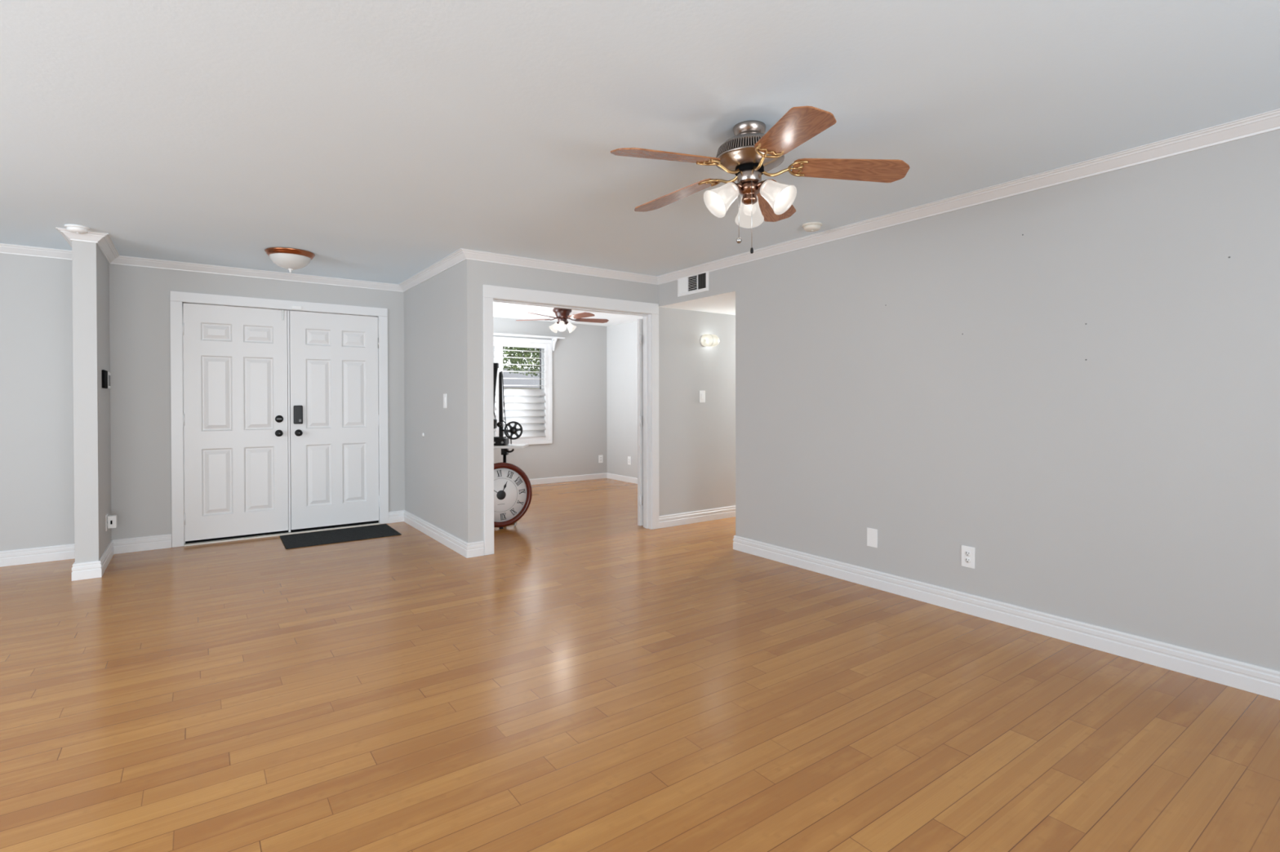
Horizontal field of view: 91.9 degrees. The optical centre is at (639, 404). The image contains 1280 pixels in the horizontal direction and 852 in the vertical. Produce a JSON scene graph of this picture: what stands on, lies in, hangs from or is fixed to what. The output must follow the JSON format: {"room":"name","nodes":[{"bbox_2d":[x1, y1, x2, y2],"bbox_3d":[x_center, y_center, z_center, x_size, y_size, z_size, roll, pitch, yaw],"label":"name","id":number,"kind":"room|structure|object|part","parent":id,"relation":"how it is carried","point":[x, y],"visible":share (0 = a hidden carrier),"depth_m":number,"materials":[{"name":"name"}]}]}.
{"room":"empty living room","nodes":[
{"label":"empty living room","id":0,"kind":"room"},
{"bbox_2d":[71,240,111,563],"bbox_3d":[-4.158,0.009,4.710,0.127,2.440,0.836,0,1,-36],"label":"wall","id":1,"kind":"structure","parent":0,"point":[90,267],"depth_m":4.39,"materials":[{"name":"grey paint"}]},
{"bbox_2d":[98,399,100,413],"bbox_3d":[-3.918,0.010,4.487,0.003,0.100,0.060,0,1,-36],"label":"switch plate","id":2,"kind":"object","parent":1,"relation":"attached to","point":[99,399],"visible":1,"depth_m":4.48,"materials":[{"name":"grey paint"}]},
{"bbox_2d":[102,369,111,388],"bbox_3d":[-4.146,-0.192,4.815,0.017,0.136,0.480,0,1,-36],"label":"alarm keypad","id":3,"kind":"object","parent":1,"relation":"attached to","point":[106,376],"visible":1,"depth_m":4.72,"materials":[{"name":"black plastic"}]},
{"bbox_2d":[105,513,107,531],"bbox_3d":[-4.129,0.913,4.797,0.010,0.124,0.079,0,1,-36],"label":"wall outlet","id":4,"kind":"object","parent":1,"relation":"attached to","point":[106,515],"visible":1,"depth_m":4.77,"materials":[{"name":"white plastic"}]},
{"bbox_2d":[107,515,116,528],"bbox_3d":[-4.103,0.910,4.813,0.052,0.095,0.068,0,1,-36],"label":"power adapter","id":5,"kind":"object","parent":4,"relation":"attached to","point":[112,519],"visible":1,"depth_m":4.79,"materials":[{"name":"white plastic"}]},
{"bbox_2d":[0,253,404,551],"bbox_3d":[-4.850,0.009,4.795,5.911,2.440,0.150,0,1,-36],"label":"wall","id":6,"kind":"structure","parent":0,"point":[37,455],"depth_m":5.09,"materials":[{"name":"grey paint"}]},
{"bbox_2d":[182,303,291,543],"bbox_3d":[-3.601,0.163,5.594,0.850,2.090,0.125,0,1,-36],"label":"door","id":7,"kind":"structure","parent":6,"relation":"in","point":[236,415],"depth_m":5.58,"materials":[{"name":"white paint"}]},
{"bbox_3d":[-3.347,0.267,5.745,0.064,0.064,0.070,0,1,-36],"label":"knob","id":8,"kind":"part","parent":7,"relation":"part of","materials":[{"name":"black plastic"}]},
{"bbox_2d":[169,291,388,547],"bbox_3d":[-3.337,0.122,5.871,1.768,2.193,0.168,0,1,-36],"label":"door frame","id":9,"kind":"structure","parent":6,"relation":"attached to","point":[177,299],"depth_m":5.47,"materials":[{"name":"white wood"}]},
{"bbox_2d":[291,306,301,310],"bbox_3d":[-3.233,-0.911,5.825,0.080,0.032,0.018,0,1,-36],"label":"sensor","id":10,"kind":"object","parent":6,"relation":"attached to","point":[299,308],"visible":1,"depth_m":5.82,"materials":[{"name":"white plastic"}]},
{"bbox_2d":[288,311,379,532],"bbox_3d":[-2.960,0.160,6.048,0.792,2.086,0.116,0,1,-36],"label":"door","id":11,"kind":"structure","parent":6,"relation":"in","point":[334,406],"depth_m":6.04,"materials":[{"name":"white paint"}]},
{"bbox_3d":[-3.216,0.268,5.840,0.064,0.064,0.070,0,1,-36],"label":"knob","id":12,"kind":"part","parent":11,"relation":"part of","materials":[{"name":"black plastic"}]},
{"bbox_2d":[404,262,462,540],"bbox_3d":[-2.422,-0.008,6.499,0.120,2.440,3.516,0,1,-36],"label":"wall","id":13,"kind":"structure","parent":0,"point":[433,308],"depth_m":5.62,"materials":[{"name":"grey paint"}]},
{"bbox_2d":[388,510,484,558],"bbox_3d":[-1.921,1.159,5.674,0.170,0.116,1.867,0,1,-40],"label":"baseboard","id":14,"kind":"structure","parent":13,"relation":"attached to","point":[473,549],"depth_m":5.47,"materials":[{"name":"white wood"}]},
{"bbox_2d":[443,394,446,408],"bbox_3d":[-1.693,-0.031,5.370,0.010,0.124,0.079,0,1,-36],"label":"light switch","id":15,"kind":"object","parent":13,"relation":"attached to","point":[444,395],"visible":1,"depth_m":5.36,"materials":[{"name":"white plastic"}]},
{"bbox_2d":[493,317,607,479],"bbox_3d":[-1.386,-0.032,9.444,5.239,2.440,0.160,0,1,-36],"label":"wall","id":16,"kind":"structure","parent":0,"point":[579,360],"depth_m":9.59,"materials":[{"name":"grey paint"}]},
{"bbox_2d":[493,346,543,410],"bbox_3d":[-2.100,-0.190,8.979,1.540,1.435,0.040,0,1,-36],"label":"window","id":17,"kind":"structure","parent":16,"relation":"in","point":[541,354],"depth_m":9.39,"materials":[{"name":"white plastic"}]},
{"bbox_2d":[493,336,552,444],"bbox_3d":[-2.014,-0.188,8.874,1.678,1.568,0.030,0,1,-36],"label":"window frame","id":18,"kind":"structure","parent":16,"relation":"in","point":[549,441],"depth_m":9.31,"materials":[{"name":"white wood"}]},
{"bbox_2d":[493,340,498,436],"bbox_3d":[-2.332,-0.183,8.644,0.769,1.451,0.123,0,1,-36],"label":"plantation shutter","id":19,"kind":"object","parent":18,"relation":"attached to","point":[495,344],"visible":0.19,"depth_m":8.84,"materials":[{"name":"white wood"}]},
{"bbox_2d":[498,341,548,441],"bbox_3d":[-1.699,-0.188,9.099,0.781,1.451,0.123,0,1,-36],"label":"plantation shutter","id":20,"kind":"object","parent":18,"relation":"attached to","point":[519,404],"visible":0.82,"depth_m":9.13,"materials":[{"name":"white wood"}]},
{"bbox_3d":[-1.414,-0.540,9.230,0.010,0.559,0.008,0,1,-36],"label":"tilt rod","id":21,"kind":"part","parent":20,"relation":"part of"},
{"bbox_2d":[493,333,564,351],"bbox_3d":[-1.938,-0.902,8.848,1.880,0.210,0.154,0,1,-36],"label":"wall shelf","id":22,"kind":"object","parent":16,"relation":"attached to","point":[553,339],"visible":0.43,"depth_m":9.12,"materials":[{"name":"white wood"}]},
{"bbox_2d":[528,472,637,484],"bbox_3d":[-0.938,1.159,7.540,3.492,0.083,3.466,0,1,-36],"label":"baseboard","id":23,"kind":"structure","parent":16,"relation":"attached to","point":[597,476],"depth_m":9.55,"materials":[{"name":"white wood"}]},
{"bbox_2d":[598,454,603,462],"bbox_3d":[-0.626,0.869,9.889,0.079,0.124,0.010,0,1,-36],"label":"wall outlet","id":24,"kind":"object","parent":16,"relation":"attached to","point":[600,457],"visible":1,"depth_m":9.89,"materials":[{"name":"white plastic"}]},
{"bbox_2d":[461,259,735,542],"bbox_3d":[0.717,-0.015,6.514,5.239,2.440,0.120,0,1,-36],"label":"wall","id":25,"kind":"structure","parent":0,"point":[697,439],"depth_m":6.16,"materials":[{"name":"grey paint"}]},
{"bbox_2d":[483,284,658,555],"bbox_3d":[-0.582,0.120,5.582,1.778,2.190,0.156,0,1,-36],"label":"door frame","id":26,"kind":"structure","parent":25,"relation":"attached to","point":[649,312],"depth_m":5.60,"materials":[{"name":"white wood"}]},
{"bbox_2d":[637,319,643,525],"bbox_3d":[0.298,0.173,6.335,0.771,2.045,0.066,0,1,-36],"label":"door","id":27,"kind":"structure","parent":25,"relation":"in","point":[640,388],"depth_m":6.12,"materials":[{"name":"white paint"}]},
{"bbox_2d":[658,505,735,528],"bbox_3d":[1.533,1.142,7.023,3.333,0.116,0.016,0,1,-36],"label":"baseboard","id":28,"kind":"structure","parent":25,"relation":"attached to","point":[673,520],"depth_m":6.33,"materials":[{"name":"white wood"}]},
{"bbox_2d":[699,391,705,402],"bbox_3d":[0.643,-0.082,6.380,0.079,0.124,0.010,0,1,-36],"label":"light switch","id":29,"kind":"object","parent":25,"relation":"attached to","point":[702,393],"visible":1,"depth_m":6.38,"materials":[{"name":"white plastic"}]},
{"bbox_2d":[700,333,719,346],"bbox_3d":[0.722,-0.655,6.348,0.184,0.127,0.148,0,1,-36],"label":"wall sconce","id":30,"kind":"object","parent":25,"relation":"attached to","point":[709,340],"visible":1,"depth_m":6.29,"materials":[{"name":"white glass"}]},
{"bbox_2d":[606,320,637,478],"bbox_3d":[0.521,-0.030,8.592,0.120,2.440,3.486,0,1,-36],"label":"wall","id":31,"kind":"structure","parent":0,"point":[621,339],"depth_m":9.61,"materials":[{"name":"grey paint"}]},
{"bbox_2d":[627,456,631,465],"bbox_3d":[-0.165,0.854,9.446,0.010,0.124,0.079,0,1,-36],"label":"wall outlet","id":32,"kind":"object","parent":31,"relation":"attached to","point":[628,457],"visible":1,"depth_m":9.44,"materials":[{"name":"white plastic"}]},
{"bbox_2d":[0,478,1279,851],"bbox_3d":[-0.353,1.308,3.079,11.400,0.150,11.801,0,1,-36],"label":"floor","id":33,"kind":"structure","parent":0,"point":[598,680],"depth_m":2.48,"materials":[{"name":"brown wood"}]},
{"bbox_2d":[183,522,380,546],"bbox_3d":[-3.332,1.212,5.874,1.600,0.012,0.180,0,1,-36],"label":"threshold","id":34,"kind":"object","parent":33,"relation":"on","point":[378,523],"visible":0.55,"depth_m":5.73,"materials":[{"name":"beige plastic"}]},
{"bbox_2d":[280,524,401,549],"bbox_3d":[-2.780,1.214,5.748,0.948,0.008,0.600,0,1,-36],"label":"doormat","id":35,"kind":"object","parent":33,"relation":"on","point":[345,535],"visible":1,"depth_m":5.71,"materials":[{"name":"black rubber"}]},
{"bbox_2d":[493,444,528,524],"bbox_3d":[-1.460,0.811,6.306,0.605,0.800,0.320,0,0,-1],"label":"side table","id":36,"kind":"object","parent":33,"relation":"on","point":[504,449],"visible":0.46,"depth_m":6.25,"materials":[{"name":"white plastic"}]},
{"bbox_3d":[-1.375,0.813,6.307,0.065,0.756,0.070,0,0,-1],"label":"post","id":37,"kind":"part","parent":36,"relation":"part of","materials":[{"name":"black metal"}]},
{"bbox_2d":[493,363,522,445],"bbox_3d":[-1.415,-0.007,6.268,0.458,0.833,0.235,0,0,-1],"label":"decorative sculpture","id":38,"kind":"object","parent":36,"relation":"on","point":[500,440],"visible":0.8,"depth_m":6.28,"materials":[{"name":"black metal"}]},
{"bbox_3d":[-1.500,-0.094,6.329,0.090,0.570,0.028,0,0,-1],"label":"lamp arm","id":39,"kind":"part","parent":38,"relation":"part of","materials":[{"name":"black metal"}]},
{"bbox_3d":[-1.414,0.005,6.300,0.040,0.673,0.024,0,0,-1],"label":"reel arm","id":40,"kind":"part","parent":38,"relation":"part of","materials":[{"name":"black metal"}]},
{"bbox_3d":[-1.319,0.466,6.257,0.098,0.041,0.025,0,0,6],"label":"clamp lever","id":41,"kind":"part","parent":36,"relation":"part of","materials":[{"name":"black metal"}]},
{"bbox_2d":[493,462,532,528],"bbox_3d":[-1.365,0.889,6.060,0.636,0.648,0.098,0,0,-31],"label":"wall clock","id":42,"kind":"object","parent":33,"relation":"on","point":[513,491],"visible":0.67,"depth_m":6.08,"materials":[{"name":"brown wood"}]},
{"bbox_2d":[0,0,1279,326],"bbox_3d":[-0.329,-1.256,3.018,11.400,0.101,11.700,0,1,-36],"label":"ceiling","id":43,"kind":"structure","parent":0,"point":[379,140],"depth_m":2.52,"materials":[{"name":"white paint"}]},
{"bbox_2d":[64,224,90,234],"bbox_3d":[-3.827,-1.187,4.213,0.134,0.044,0.134,0,1,-36],"label":"smoke detector","id":44,"kind":"object","parent":43,"relation":"attached to","point":[74,228],"visible":1,"depth_m":4.18,"materials":[{"name":"white plastic"}]},
{"bbox_2d":[264,247,315,272],"bbox_3d":[-2.797,-1.135,4.953,0.352,0.161,0.352,0,1,-36],"label":"flush ceiling light","id":45,"kind":"object","parent":43,"relation":"attached to","point":[290,259],"visible":1,"depth_m":4.86,"materials":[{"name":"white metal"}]},
{"bbox_3d":[-2.797,-1.131,4.953,0.294,0.097,0.294,0,1,-36],"label":"lamp shade","id":46,"kind":"part","parent":45,"relation":"part of","materials":[{"name":"white glass"}]},
{"bbox_2d":[515,307,608,333],"bbox_3d":[-0.970,-1.086,7.992,1.211,0.312,1.192,0,1,-36],"label":"ceiling fan","id":47,"kind":"object","parent":43,"relation":"hanging from","point":[562,314],"visible":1,"depth_m":7.95,"materials":[{"name":"brown wood"}]},
{"bbox_3d":[-1.398,-1.107,8.095,0.454,0.035,0.154,0,0,12],"label":"blade","id":48,"kind":"part","parent":47,"relation":"part of","materials":[{"name":"brown wood"}]},
{"bbox_3d":[-1.118,-1.003,8.062,0.126,0.145,0.144,0,1,-36],"label":"lamp shade","id":49,"kind":"part","parent":47,"relation":"part of","materials":[{"name":"white glass"}]},
{"bbox_3d":[-1.005,-1.002,7.884,0.132,0.145,0.143,0,1,-36],"label":"lamp shade","id":50,"kind":"part","parent":47,"relation":"part of","materials":[{"name":"white glass"}]},
{"bbox_3d":[-0.902,-1.003,8.071,0.146,0.145,0.128,0,1,-36],"label":"lamp shade","id":51,"kind":"part","parent":47,"relation":"part of","materials":[{"name":"white glass"}]},
{"bbox_3d":[-0.735,-1.106,7.709,0.154,0.035,0.454,0,1,-42],"label":"blade","id":52,"kind":"part","parent":47,"relation":"part of","materials":[{"name":"brown wood"}]},
{"bbox_3d":[-0.635,-1.109,8.172,0.454,0.035,0.154,0,0,-24],"label":"blade","id":53,"kind":"part","parent":47,"relation":"part of","materials":[{"name":"brown wood"}]},
{"bbox_2d":[610,106,909,253],"bbox_3d":[0.438,-0.926,2.696,1.246,0.559,1.261,0,1,-36],"label":"ceiling fan","id":54,"kind":"object","parent":43,"relation":"hanging from","point":[751,153],"visible":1,"depth_m":2.62,"materials":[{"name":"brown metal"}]},
{"bbox_3d":[0.108,-1.001,2.494,0.475,0.039,0.166,-7,3,-29],"label":"blade","id":55,"kind":"part","parent":54,"relation":"part of","materials":[{"name":"brown wood"}]},
{"bbox_3d":[0.170,-1.004,2.985,0.475,0.039,0.166,-7,-4,43],"label":"blade","id":56,"kind":"part","parent":54,"relation":"part of","materials":[{"name":"brown wood"}]},
{"bbox_3d":[0.367,-0.897,2.661,0.078,0.074,0.059,0,1,-36],"label":"bulb","id":57,"kind":"part","parent":54,"relation":"part of","materials":[{"name":"white glass"}]},
{"bbox_3d":[0.345,-0.879,2.660,0.154,0.151,0.129,0,1,-36],"label":"lamp shade","id":58,"kind":"part","parent":54,"relation":"part of","materials":[{"name":"white glass"}]},
{"bbox_2d":[715,136,761,157],"bbox_3d":[0.477,-1.091,2.696,0.296,0.043,0.296,0,1,-36],"label":"motor housing","id":59,"kind":"object","parent":54,"relation":"attached to","point":[736,144],"depth_m":2.58,"materials":[{"name":"silver metal"}]},
{"bbox_3d":[0.428,-0.843,2.680,0.003,0.245,0.003,0,1,32],"label":"pull chain","id":60,"kind":"part","parent":54,"relation":"part of","materials":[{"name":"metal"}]},
{"bbox_3d":[0.429,-0.710,2.682,0.026,0.026,0.026,0,1,-36],"label":"chain knob","id":61,"kind":"part","parent":54,"relation":"part of","materials":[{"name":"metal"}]},
{"bbox_3d":[0.491,-0.881,2.837,0.127,0.151,0.154,0,0,29],"label":"lamp shade","id":62,"kind":"part","parent":54,"relation":"part of","materials":[{"name":"white glass"}]},
{"bbox_3d":[0.656,-1.006,3.078,0.166,0.039,0.475,0,-5,25],"label":"blade","id":63,"kind":"part","parent":54,"relation":"part of","materials":[{"name":"brown wood"}]},
{"bbox_3d":[0.587,-0.879,2.616,0.130,0.151,0.154,0,1,-36],"label":"lamp shade","id":64,"kind":"part","parent":54,"relation":"part of","materials":[{"name":"white glass"}]},
{"bbox_3d":[0.568,-0.897,2.625,0.059,0.074,0.079,0,1,-36],"label":"bulb","id":65,"kind":"part","parent":54,"relation":"part of","materials":[{"name":"white glass"}]},
{"bbox_3d":[0.556,-1.000,2.284,0.166,0.039,0.475,0,6,-11],"label":"blade","id":66,"kind":"part","parent":54,"relation":"part of","materials":[{"name":"brown wood"}]},
{"bbox_3d":[0.894,-1.003,2.644,0.475,0.039,0.166,5,1,7],"label":"blade","id":67,"kind":"part","parent":54,"relation":"part of","materials":[{"name":"brown wood"}]},
{"bbox_2d":[801,222,822,231],"bbox_3d":[1.166,-1.196,4.194,0.134,0.044,0.134,0,1,-36],"label":"smoke detector","id":68,"kind":"object","parent":43,"relation":"attached to","point":[811,226],"visible":1,"depth_m":4.15,"materials":[{"name":"beige plastic"}]},
{"bbox_2d":[660,291,735,315],"bbox_3d":[1.912,-0.988,6.654,3.523,0.051,1.097,0,1,-36],"label":"ceiling","id":69,"kind":"structure","parent":0,"point":[724,304],"depth_m":5.92,"materials":[{"name":"white paint"}]},
{"bbox_2d":[657,128,1279,671],"bbox_3d":[2.503,0.009,2.919,0.122,2.440,7.824,0,1,-36],"label":"wall","id":70,"kind":"structure","parent":0,"point":[1074,385],"depth_m":3.27,"materials":[{"name":"grey paint"}]},
{"bbox_2d":[0,108,1279,292],"bbox_3d":[-1.198,-1.162,1.379,7.676,0.063,9.649,0,1,-36],"label":"trim","id":71,"kind":"structure","parent":70,"relation":"attached to","point":[1267,122],"depth_m":4.39,"materials":[{"name":"white wood"}]},
{"bbox_2d":[677,271,708,297],"bbox_3d":[0.479,-1.093,5.618,0.010,0.176,0.424,0,1,-36],"label":"air vent","id":72,"kind":"object","parent":70,"relation":"in","point":[699,282],"visible":1,"depth_m":5.61,"materials":[{"name":"white plastic"}]},
{"bbox_2d":[866,527,877,547],"bbox_3d":[1.554,0.890,4.143,0.006,0.124,0.079,0,1,-36],"label":"blank wall plate","id":73,"kind":"object","parent":70,"relation":"attached to","point":[872,534],"visible":1,"depth_m":4.14,"materials":[{"name":"white plastic"}]},
{"bbox_2d":[961,545,975,568],"bbox_3d":[1.922,0.893,3.628,0.010,0.124,0.079,0,1,-36],"label":"wall outlet","id":74,"kind":"object","parent":70,"relation":"attached to","point":[968,553],"visible":1,"depth_m":3.62,"materials":[{"name":"white plastic"}]},
{"bbox_2d":[964,557,970,563],"bbox_3d":[1.920,0.912,3.626,0.004,0.034,0.034,0,1,-36],"label":"receptacle","id":75,"kind":"object","parent":74,"relation":"attached to","point":[967,560],"depth_m":3.62,"materials":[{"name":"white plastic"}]},
{"bbox_2d":[964,551,970,556],"bbox_3d":[1.920,0.873,3.626,0.004,0.034,0.034,0,1,-36],"label":"receptacle","id":76,"kind":"object","parent":74,"relation":"attached to","point":[967,553],"depth_m":3.62,"materials":[{"name":"white plastic"}]},
{"bbox_2d":[733,535,1279,700],"bbox_3d":[4.110,1.164,3.427,3.340,0.116,6.764,0,1,-36],"label":"baseboard","id":77,"kind":"structure","parent":70,"relation":"attached to","point":[1255,679],"depth_m":3.27,"materials":[{"name":"white wood"}]},
{"label":"outside","id":78,"kind":"structure","parent":0,"visible":0},
{"bbox_3d":[-8.629,1.233,36.047,52.000,0.140,51.380,0,1,-36],"label":"ground","id":79,"kind":"structure","parent":78,"visible":0},
{"bbox_2d":[502,346,539,377],"bbox_3d":[-3.382,-0.951,20.464,4.692,4.460,2.684,0,1,-36],"label":"tree","id":80,"kind":"object","parent":79,"relation":"on","point":[518,353],"visible":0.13,"depth_m":19.76,"materials":[{"name":"green plant"}]},
{"bbox_2d":[502,367,539,424],"bbox_3d":[-7.744,-0.354,31.368,14.000,3.100,7.200,0,1,-36],"label":"house","id":81,"kind":"structure","parent":79,"relation":"on","point":[505,374],"depth_m":29.77,"materials":[{"name":"paint"}]},
{"bbox_3d":[-4.368,0.051,-0.877,0.120,2.440,9.669,0,1,-36],"label":"wall","id":82,"kind":"structure","parent":0,"visible":0},
{"bbox_2d":[0,533,171,581],"bbox_3d":[-2.757,1.201,0.274,3.825,0.116,9.649,0,1,-36],"label":"baseboard","id":83,"kind":"structure","parent":82,"relation":"attached to","point":[91,570],"depth_m":4.83,"materials":[{"name":"white wood"}]}
]}

